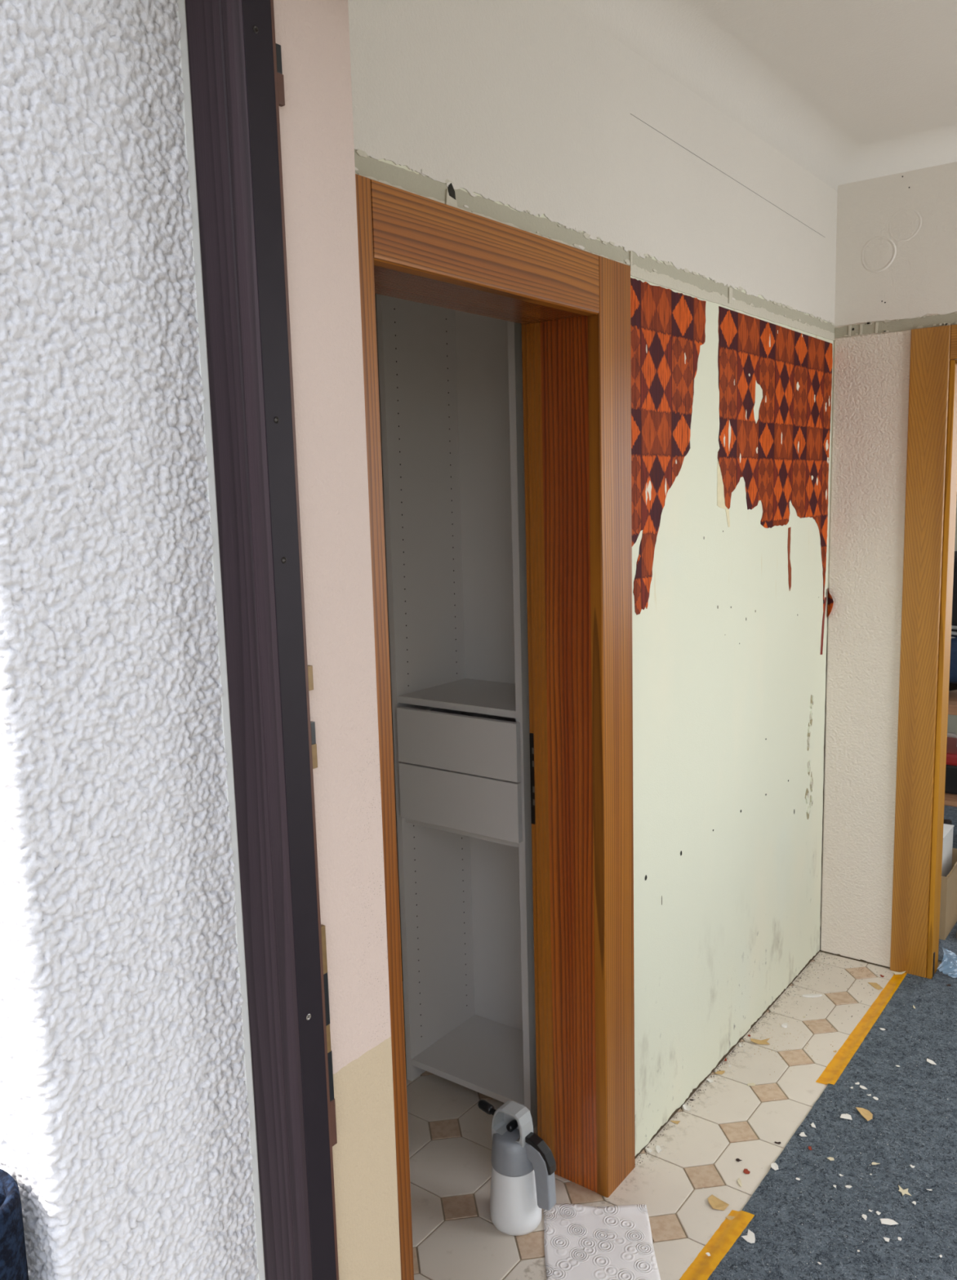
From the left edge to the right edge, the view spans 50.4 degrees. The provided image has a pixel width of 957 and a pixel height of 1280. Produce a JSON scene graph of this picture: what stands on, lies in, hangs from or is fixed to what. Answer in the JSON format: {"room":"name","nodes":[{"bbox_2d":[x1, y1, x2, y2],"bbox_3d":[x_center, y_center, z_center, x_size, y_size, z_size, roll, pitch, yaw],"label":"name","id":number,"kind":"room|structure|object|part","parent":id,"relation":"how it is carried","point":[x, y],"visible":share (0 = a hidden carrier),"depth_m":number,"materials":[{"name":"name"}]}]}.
{"room":"hallway","nodes":[
{"label":"hallway","id":0,"kind":"room"},
{"bbox_2d":[0,0,400,1279],"bbox_3d":[-0.030,0.241,0.870,4.340,2.714,0.397,5,10,36],"label":"wall","id":1,"kind":"structure","parent":0,"point":[128,1143],"depth_m":0.99,"materials":[{"name":"paint"}]},
{"bbox_2d":[185,0,338,1279],"bbox_3d":[0.228,0.395,0.789,1.170,2.220,0.051,5,10,36],"label":"door frame","id":2,"kind":"structure","parent":1,"relation":"in","point":[237,80],"depth_m":1.03,"materials":[{"name":"brown wood"}]},
{"bbox_3d":[-0.192,-0.531,0.981,0.006,0.028,0.008,5,10,36],"label":"strike plate","id":3,"kind":"part","parent":2,"relation":"part of","materials":[{"name":"metal"}]},
{"bbox_3d":[-0.177,0.040,1.063,0.006,0.026,0.007,5,10,36],"label":"strike plate","id":4,"kind":"part","parent":2,"relation":"part of","materials":[{"name":"gold metal"}]},
{"bbox_3d":[-0.175,0.123,1.075,0.006,0.026,0.007,5,10,36],"label":"strike plate","id":5,"kind":"part","parent":2,"relation":"part of","materials":[{"name":"gold metal"}]},
{"bbox_3d":[-0.170,0.337,1.105,0.006,0.054,0.007,5,10,36],"label":"strike plate","id":6,"kind":"part","parent":2,"relation":"part of","materials":[{"name":"gold metal"}]},
{"bbox_3d":[-0.167,0.439,1.120,0.006,0.032,0.006,5,10,36],"label":"strike plate","id":7,"kind":"part","parent":2,"relation":"part of","materials":[{"name":"gold metal"}]},
{"bbox_3d":[-0.164,0.538,1.135,0.006,0.054,0.008,5,10,36],"label":"strike plate","id":8,"kind":"part","parent":2,"relation":"part of","materials":[{"name":"metal"}]},
{"bbox_2d":[374,293,401,939],"bbox_3d":[0.041,-0.175,3.327,1.480,2.594,0.120,5,10,36],"label":"wall","id":9,"kind":"structure","parent":0,"point":[375,294],"depth_m":3.53,"materials":[{"name":"white paint"}]},
{"bbox_2d":[347,0,837,1158],"bbox_3d":[0.344,-0.047,2.381,0.146,2.594,2.515,5,10,36],"label":"wall","id":10,"kind":"structure","parent":0,"point":[530,116],"depth_m":2.49,"materials":[{"name":"paint"}]},
{"bbox_2d":[355,173,635,1279],"bbox_3d":[-0.004,0.290,1.975,0.196,2.062,0.913,5,10,36],"label":"door frame","id":11,"kind":"structure","parent":10,"relation":"in","point":[571,304],"depth_m":2.16,"materials":[{"name":"brown wood"}]},
{"bbox_3d":[0.124,0.315,2.301,0.015,0.212,0.002,5,10,36],"label":"strike plate","id":12,"kind":"part","parent":11,"relation":"part of","materials":[{"name":"metal"}]},
{"bbox_2d":[630,277,706,614],"bbox_3d":[0.437,-0.436,2.350,0.002,0.727,0.413,5,10,36],"label":"wallpaper","id":13,"kind":"structure","parent":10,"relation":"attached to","point":[668,326],"depth_m":2.30,"materials":[{"name":"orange paper"}]},
{"bbox_2d":[644,485,647,503],"bbox_3d":[0.377,-0.328,2.279,0.001,0.050,0.010,5,10,36],"label":"wallpaper tear","id":14,"kind":"object","parent":13,"relation":"attached to","point":[646,486],"depth_m":2.28,"materials":[{"name":"white paper"}]},
{"bbox_2d":[646,480,651,500],"bbox_3d":[0.385,-0.337,2.289,0.001,0.045,0.022,5,10,36],"label":"wallpaper tear","id":15,"kind":"object","parent":13,"relation":"attached to","point":[648,482],"depth_m":2.29,"materials":[{"name":"white paper"}]},
{"bbox_2d":[664,478,666,494],"bbox_3d":[0.433,-0.354,2.353,0.001,0.040,0.009,5,10,36],"label":"wallpaper tear","id":16,"kind":"object","parent":13,"relation":"attached to","point":[664,478],"depth_m":2.35,"materials":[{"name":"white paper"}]},
{"bbox_2d":[716,461,729,527],"bbox_3d":[0.632,-0.376,2.620,0.001,0.173,0.082,5,10,36],"label":"wallpaper remnant","id":17,"kind":"object","parent":10,"relation":"attached to","point":[720,492],"visible":1,"depth_m":2.60,"materials":[{"name":"beige paper"}]},
{"bbox_2d":[717,306,833,616],"bbox_3d":[0.883,-0.451,2.929,0.025,0.880,0.890,5,10,36],"label":"wallpaper","id":18,"kind":"structure","parent":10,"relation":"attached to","point":[782,457],"depth_m":2.88,"materials":[{"name":"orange paper"}]},
{"bbox_2d":[728,421,730,448],"bbox_3d":[0.648,-0.527,2.624,0.001,0.080,0.015,5,10,36],"label":"wallpaper tear","id":19,"kind":"object","parent":18,"relation":"attached to","point":[729,422],"depth_m":2.62,"materials":[{"name":"white paper"}]},
{"bbox_2d":[825,440,828,450],"bbox_3d":[1.110,-0.620,3.236,0.001,0.035,0.026,5,10,36],"label":"wallpaper tear","id":20,"kind":"object","parent":18,"relation":"attached to","point":[826,441],"depth_m":3.24,"materials":[{"name":"white paper"}]},
{"bbox_2d":[787,527,791,590],"bbox_3d":[0.928,-0.241,3.034,0.001,0.192,0.034,5,10,36],"label":"wallpaper remnant","id":21,"kind":"object","parent":10,"relation":"attached to","point":[788,528],"visible":1,"depth_m":3.03,"materials":[{"name":"paper"}]},
{"bbox_2d":[820,597,826,654],"bbox_3d":[1.128,-0.045,3.323,0.001,0.188,0.047,5,10,36],"label":"wallpaper remnant","id":22,"kind":"object","parent":10,"relation":"attached to","point":[824,611],"visible":1,"depth_m":3.32,"materials":[{"name":"brown paper"}]},
{"bbox_2d":[400,939,941,1279],"bbox_3d":[1.638,1.169,3.219,4.340,0.120,5.852,5,10,36],"label":"floor","id":23,"kind":"structure","parent":0,"point":[455,1236],"depth_m":2.50,"materials":[{"name":"tile"}]},
{"bbox_2d":[375,293,537,1128],"bbox_3d":[0.022,0.122,2.646,0.413,2.200,0.322,5,10,36],"label":"tall cabinet","id":24,"kind":"object","parent":23,"relation":"on","point":[451,380],"visible":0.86,"depth_m":2.72,"materials":[{"name":"white laminate"}]},
{"bbox_3d":[-0.130,0.109,2.771,0.018,2.200,0.302,5,10,36],"label":"panel","id":25,"kind":"part","parent":24,"relation":"part of","materials":[{"name":"white laminate"}]},
{"bbox_2d":[397,678,515,718],"bbox_3d":[0.027,0.148,2.656,0.376,0.018,0.289,5,10,36],"label":"shelf","id":26,"kind":"object","parent":24,"relation":"attached to","point":[490,696],"depth_m":2.64,"materials":[{"name":"white laminate"}]},
{"bbox_3d":[-0.055,0.257,2.533,0.376,0.143,0.017,5,10,36],"label":"drawer","id":27,"kind":"part","parent":24,"relation":"part of","materials":[{"name":"white laminate"}]},
{"bbox_3d":[-0.051,0.404,2.554,0.376,0.147,0.017,5,10,36],"label":"drawer","id":28,"kind":"part","parent":24,"relation":"part of","materials":[{"name":"white laminate"}]},
{"bbox_2d":[404,817,518,847],"bbox_3d":[0.038,0.470,2.705,0.376,0.018,0.281,5,10,36],"label":"shelf","id":29,"kind":"object","parent":24,"relation":"attached to","point":[408,822],"depth_m":2.60,"materials":[{"name":"white laminate"}]},
{"bbox_2d":[411,1014,524,1105],"bbox_3d":[0.053,1.155,2.800,0.376,0.018,0.291,5,10,36],"label":"shelf","id":30,"kind":"object","parent":24,"relation":"attached to","point":[482,1054],"depth_m":2.80,"materials":[{"name":"white laminate"}]},
{"bbox_3d":[0.115,0.083,2.767,0.376,2.142,0.007,5,10,36],"label":"panel","id":31,"kind":"part","parent":24,"relation":"part of","materials":[{"name":"white laminate"}]},
{"bbox_3d":[0.186,0.134,2.537,0.019,2.200,0.302,5,10,36],"label":"panel","id":32,"kind":"part","parent":24,"relation":"part of","materials":[{"name":"white laminate"}]},
{"bbox_2d":[477,1099,555,1235],"bbox_3d":[0.084,1.155,2.237,0.186,0.271,0.113,0,8,12],"label":"sprayer","id":33,"kind":"object","parent":23,"relation":"on","point":[522,1181],"visible":1,"depth_m":2.20,"materials":[{"name":"white plastic"}]},
{"bbox_3d":[0.073,1.068,2.232,0.019,0.019,0.027,5,10,36],"label":"release knob","id":34,"kind":"part","parent":33,"relation":"part of","materials":[{"name":"black plastic"}]},
{"bbox_2d":[489,1164,542,1235],"bbox_3d":[0.082,1.216,2.246,0.116,0.148,0.112,5,10,36],"label":"bottle","id":35,"kind":"object","parent":33,"relation":"attached to","point":[515,1210],"depth_m":2.20,"materials":[{"name":"white plastic"}]},
{"bbox_3d":[0.127,1.104,2.191,0.083,0.067,0.024,5,10,38],"label":"trigger lever","id":36,"kind":"part","parent":33,"relation":"part of","materials":[{"name":"black plastic"}]},
{"bbox_3d":[0.131,1.154,2.196,0.074,0.141,0.030,5,10,36],"label":"handle","id":37,"kind":"part","parent":33,"relation":"part of","materials":[{"name":"grey plastic"}]},
{"bbox_2d":[542,1203,660,1279],"bbox_3d":[0.258,1.294,2.162,0.235,0.008,0.265,-1,8,2],"label":"paper towel","id":38,"kind":"object","parent":23,"relation":"on","point":[581,1242],"visible":0.98,"depth_m":2.18,"materials":[{"name":"white paper"}]},
{"bbox_2d":[655,1145,661,1153],"bbox_3d":[0.440,1.245,2.484,0.014,0.002,0.032,-2,8,-6],"label":"chip","id":39,"kind":"object","parent":23,"relation":"on","point":[658,1149],"visible":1,"depth_m":2.48,"materials":[{"name":"white paint"}]},
{"bbox_2d":[682,1103,691,1111],"bbox_3d":[0.543,1.217,2.646,0.024,0.006,0.024,5,10,36],"label":"chip","id":40,"kind":"object","parent":23,"relation":"on","point":[687,1108],"visible":1,"depth_m":2.65,"materials":[{"name":"white paint"}]},
{"bbox_2d":[679,1209,754,1279],"bbox_3d":[0.503,1.289,2.152,0.050,0.006,0.280,5,10,38],"label":"tape","id":41,"kind":"object","parent":23,"relation":"on","point":[723,1238],"visible":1,"depth_m":2.16,"materials":[{"name":"yellow plastic"}]},
{"bbox_2d":[706,1195,728,1210],"bbox_3d":[0.534,1.269,2.289,0.038,0.004,0.050,-8,11,-39],"label":"paper scrap","id":42,"kind":"object","parent":23,"relation":"on","point":[716,1203],"visible":1,"depth_m":2.29,"materials":[{"name":"beige paper"}]},
{"bbox_2d":[714,1071,724,1074],"bbox_3d":[0.665,1.192,2.803,0.029,0.003,0.017,0,8,11],"label":"paper scrap","id":43,"kind":"object","parent":23,"relation":"on","point":[717,1072],"visible":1,"depth_m":2.80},
{"bbox_2d":[632,951,826,1169],"bbox_3d":[0.777,1.168,2.959,0.024,0.002,1.381,5,10,36],"label":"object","id":44,"kind":"object","parent":23,"relation":"on","point":[820,952],"visible":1,"depth_m":2.91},
{"bbox_2d":[724,1215,734,1220],"bbox_3d":[0.558,1.276,2.245,0.022,0.002,0.018,5,10,36],"label":"paper scrap","id":45,"kind":"object","parent":23,"relation":"on","point":[728,1217],"visible":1,"depth_m":2.24,"materials":[{"name":"beige paper"}]},
{"bbox_2d":[737,1177,742,1186],"bbox_3d":[0.606,1.258,2.359,0.009,0.002,0.034,-1,8,7],"label":"chip","id":46,"kind":"object","parent":23,"relation":"on","point":[739,1180],"visible":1,"depth_m":2.36,"materials":[{"name":"beige paint"}]},
{"bbox_2d":[649,959,833,1170],"bbox_3d":[0.803,1.171,2.928,0.051,0.002,1.365,5,10,36],"label":"plaster dust","id":47,"kind":"object","parent":23,"relation":"on","point":[831,959],"visible":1,"depth_m":2.74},
{"bbox_2d":[742,1168,750,1173],"bbox_3d":[0.632,1.252,2.395,0.017,0.002,0.019,5,10,36],"label":"paper scrap","id":48,"kind":"object","parent":23,"relation":"on","point":[745,1171],"visible":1,"depth_m":2.39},
{"bbox_2d":[746,1082,755,1086],"bbox_3d":[0.737,1.200,2.741,0.024,0.002,0.014,-3,8,-12],"label":"chip","id":49,"kind":"object","parent":23,"relation":"on","point":[753,1084],"visible":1,"depth_m":2.74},
{"bbox_2d":[750,1038,768,1044],"bbox_3d":[0.820,1.165,2.952,0.059,0.007,0.030,-1,8,6],"label":"paper scrap","id":50,"kind":"object","parent":23,"relation":"on","point":[756,1041],"visible":1,"depth_m":2.95,"materials":[{"name":"beige paper"}]},
{"bbox_2d":[725,1013,832,1075],"bbox_3d":[0.884,1.171,2.920,0.242,0.002,0.319,5,10,36],"label":"debris","id":51,"kind":"object","parent":23,"relation":"on","point":[765,1014],"visible":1,"depth_m":2.93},
{"bbox_2d":[781,1022,786,1027],"bbox_3d":[0.915,1.150,3.034,0.016,0.008,0.021,5,10,36],"label":"chip","id":52,"kind":"object","parent":23,"relation":"on","point":[784,1024],"visible":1,"depth_m":3.03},
{"bbox_2d":[801,993,822,997],"bbox_3d":[1.053,1.122,3.208,0.066,0.005,0.015,-1,8,3],"label":"paint splinter","id":53,"kind":"object","parent":23,"relation":"on","point":[815,995],"visible":1,"depth_m":3.20,"materials":[{"name":"white paint"}]},
{"bbox_2d":[669,964,955,1277],"bbox_3d":[1.002,1.203,2.655,0.743,0.007,1.561,5,10,36],"label":"paint dust","id":54,"kind":"object","parent":23,"relation":"on","point":[815,964],"visible":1,"depth_m":2.44,"materials":[{"name":"paint"}]},
{"bbox_2d":[773,957,888,1027],"bbox_3d":[1.119,1.120,3.222,0.222,0.002,0.502,5,10,36],"label":"debris","id":55,"kind":"object","parent":23,"relation":"on","point":[828,957],"visible":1,"depth_m":3.29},
{"bbox_2d":[706,973,956,1279],"bbox_3d":[1.420,1.316,1.788,1.910,0.008,2.484,5,10,36],"label":"fleece","id":56,"kind":"object","parent":23,"relation":"on","point":[919,1131],"visible":1,"depth_m":2.37,"materials":[{"name":"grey fabric"}]},
{"bbox_2d":[741,1229,755,1243],"bbox_3d":[0.583,1.279,2.180,0.030,0.002,0.037,5,10,36],"label":"chip","id":57,"kind":"object","parent":56,"relation":"on","point":[749,1237],"visible":1,"depth_m":2.18,"materials":[{"name":"white paint"}]},
{"bbox_2d":[770,1162,777,1170],"bbox_3d":[0.699,1.244,2.401,0.017,0.002,0.027,0,8,8],"label":"chip","id":58,"kind":"object","parent":56,"relation":"on","point":[774,1166],"visible":1,"depth_m":2.40,"materials":[{"name":"white paint"}]},
{"bbox_2d":[799,1132,806,1136],"bbox_3d":[0.801,1.225,2.516,0.017,0.002,0.019,-2,8,-5],"label":"chip","id":59,"kind":"object","parent":56,"relation":"on","point":[802,1134],"visible":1,"depth_m":2.52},
{"bbox_2d":[840,1113,852,1119],"bbox_3d":[0.934,1.211,2.585,0.029,0.002,0.024,1,9,17],"label":"chip","id":60,"kind":"object","parent":56,"relation":"on","point":[846,1116],"visible":1,"depth_m":2.58,"materials":[{"name":"white paint"}]},
{"bbox_2d":[855,1106,872,1120],"bbox_3d":[0.988,1.207,2.590,0.030,0.006,0.054,-3,8,-8],"label":"paper scrap","id":61,"kind":"object","parent":56,"relation":"on","point":[865,1113],"visible":1,"depth_m":2.59,"materials":[{"name":"beige paper"}]},
{"bbox_2d":[861,1213,866,1220],"bbox_3d":[0.846,1.265,2.228,0.012,0.002,0.017,5,10,36],"label":"chip","id":62,"kind":"object","parent":56,"relation":"on","point":[863,1215],"visible":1,"depth_m":2.23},
{"bbox_2d":[880,1218,897,1225],"bbox_3d":[0.892,1.266,2.212,0.036,0.002,0.020,-2,8,-3],"label":"chip","id":63,"kind":"object","parent":56,"relation":"on","point":[886,1221],"visible":1,"depth_m":2.21,"materials":[{"name":"white paint"}]},
{"bbox_2d":[897,1185,911,1195],"bbox_3d":[0.966,1.250,2.309,0.024,0.002,0.038,-1,8,5],"label":"paper scrap","id":64,"kind":"object","parent":56,"relation":"on","point":[903,1192],"visible":1,"depth_m":2.30,"materials":[{"name":"beige paper"}]},
{"bbox_2d":[926,1058,936,1064],"bbox_3d":[1.254,1.169,2.817,0.017,0.002,0.035,-7,10,-34],"label":"chip","id":65,"kind":"object","parent":56,"relation":"on","point":[928,1060],"visible":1,"depth_m":2.81,"materials":[{"name":"white paint"}]},
{"bbox_2d":[815,973,906,1084],"bbox_3d":[1.160,1.143,3.038,0.048,0.006,0.770,5,10,36],"label":"tape","id":66,"kind":"object","parent":23,"relation":"on","point":[831,1073],"visible":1,"depth_m":2.97,"materials":[{"name":"yellow plastic"}]},
{"bbox_2d":[891,971,905,974],"bbox_3d":[1.381,1.090,3.341,0.041,0.011,0.022,-2,8,-3],"label":"paper scrap","id":67,"kind":"object","parent":66,"relation":"on","point":[894,972],"visible":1,"depth_m":3.34,"materials":[{"name":"beige paper"}]},
{"bbox_2d":[867,982,882,990],"bbox_3d":[1.276,1.110,3.264,0.025,0.002,0.053,-3,8,-12],"label":"paper scrap","id":68,"kind":"object","parent":23,"relation":"on","point":[875,985],"visible":1,"depth_m":3.26,"materials":[{"name":"beige paper"}]},
{"bbox_2d":[931,804,956,985],"bbox_3d":[2.474,0.930,4.278,4.050,0.005,2.816,5,10,36],"label":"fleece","id":69,"kind":"object","parent":23,"relation":"on","point":[949,943],"visible":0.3,"depth_m":3.56,"materials":[{"name":"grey fabric"}]},
{"bbox_2d":[936,946,956,977],"bbox_3d":[1.562,1.057,3.357,0.075,0.051,0.160,5,10,36],"label":"foil","id":70,"kind":"object","parent":69,"relation":"on","point":[948,966],"visible":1,"depth_m":3.33,"materials":[{"name":"blue"}]},
{"bbox_2d":[938,848,956,940],"bbox_3d":[1.610,0.886,3.758,0.337,0.276,0.320,5,10,36],"label":"cardboard box","id":71,"kind":"object","parent":69,"relation":"on","point":[948,907],"visible":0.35,"depth_m":3.58,"materials":[{"name":"brown cardboard"}]},
{"bbox_2d":[941,823,954,876],"bbox_3d":[1.634,0.852,3.734,0.164,0.338,0.164,5,10,36],"label":"carton","id":72,"kind":"object","parent":71,"relation":"in","point":[947,846],"visible":0.18,"depth_m":3.68,"materials":[{"name":"white cardboard"}]},
{"bbox_2d":[943,818,951,825],"bbox_3d":[1.709,0.820,4.240,0.455,0.264,0.180,5,10,36],"label":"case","id":73,"kind":"object","parent":69,"relation":"on","point":[945,821],"visible":0.06,"depth_m":4.14,"materials":[{"name":"plastic"}]},
{"bbox_2d":[943,689,956,807],"bbox_3d":[1.807,0.538,4.708,1.320,0.684,0.630,5,10,36],"label":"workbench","id":74,"kind":"object","parent":69,"relation":"on","point":[950,799],"visible":0.02,"depth_m":4.26,"materials":[{"name":"brown wood"}]},
{"bbox_2d":[944,732,956,794],"bbox_3d":[2.020,0.516,4.512,0.470,0.237,0.320,5,10,36],"label":"toolbox","id":75,"kind":"object","parent":74,"relation":"on","point":[950,784],"visible":0.09,"depth_m":4.34,"materials":[{"name":"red plastic"}]},
{"bbox_2d":[944,764,956,794],"bbox_3d":[2.021,0.570,4.520,0.450,0.127,0.300,5,10,36],"label":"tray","id":76,"kind":"object","parent":75,"relation":"on","point":[950,784],"depth_m":4.34,"materials":[{"name":"black plastic"}]},
{"bbox_3d":[2.019,0.482,4.507,0.470,0.049,0.320,5,10,36],"label":"lid","id":77,"kind":"part","parent":75,"relation":"part of","materials":[{"name":"red plastic"}]},
{"bbox_3d":[2.027,0.431,4.480,0.190,0.060,0.020,5,10,36],"label":"handle","id":78,"kind":"part","parent":75,"relation":"part of","materials":[{"name":"plastic"}]},
{"bbox_2d":[947,689,956,715],"bbox_3d":[1.799,0.220,4.662,1.320,0.042,0.630,5,10,36],"label":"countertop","id":79,"kind":"structure","parent":74,"relation":"on","point":[952,703],"depth_m":4.20,"materials":[{"name":"brown wood"}]},
{"bbox_2d":[948,551,956,690],"bbox_3d":[1.990,-0.080,4.387,0.495,0.600,0.396,5,10,36],"label":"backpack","id":80,"kind":"object","parent":74,"relation":"on","point":[953,662],"visible":0.17,"depth_m":4.22,"materials":[{"name":"black fabric"}]},
{"bbox_2d":[560,0,956,191],"bbox_3d":[1.568,-1.460,2.840,4.340,0.195,5.852,5,10,36],"label":"ceiling","id":81,"kind":"structure","parent":0,"point":[847,91],"depth_m":2.41,"materials":[{"name":"paint"}]},
{"bbox_2d":[819,161,956,968],"bbox_3d":[2.216,-0.131,2.613,2.860,2.594,0.128,5,10,36],"label":"wall","id":82,"kind":"structure","parent":0,"point":[895,268],"depth_m":3.23,"materials":[{"name":"paint"}]},
{"bbox_2d":[889,324,956,978],"bbox_3d":[1.796,0.106,2.936,1.080,2.056,0.096,5,10,36],"label":"door frame","id":83,"kind":"structure","parent":82,"relation":"in","point":[931,483],"depth_m":3.17,"materials":[{"name":"brown wood"}]},
{"bbox_2d":[946,497,956,737],"bbox_3d":[3.266,-0.536,5.230,4.340,2.594,0.080,5,10,36],"label":"wall","id":84,"kind":"structure","parent":0,"point":[952,719],"depth_m":5.77,"materials":[{"name":"white paint"}]},
{"label":"outside","id":85,"kind":"structure","parent":0,"visible":0},
{"bbox_3d":[-3.372,2.149,-2.505,18.000,0.120,9.448,5,10,36],"label":"ground","id":86,"kind":"structure","parent":85,"visible":0},
{"bbox_2d":[0,1168,28,1279],"bbox_3d":[-0.465,1.004,1.001,0.104,0.990,0.104,5,10,36],"label":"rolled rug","id":87,"kind":"object","parent":86,"relation":"on","point":[13,1258],"visible":1,"depth_m":0.93,"materials":[{"name":"blue fabric"}]}
]}

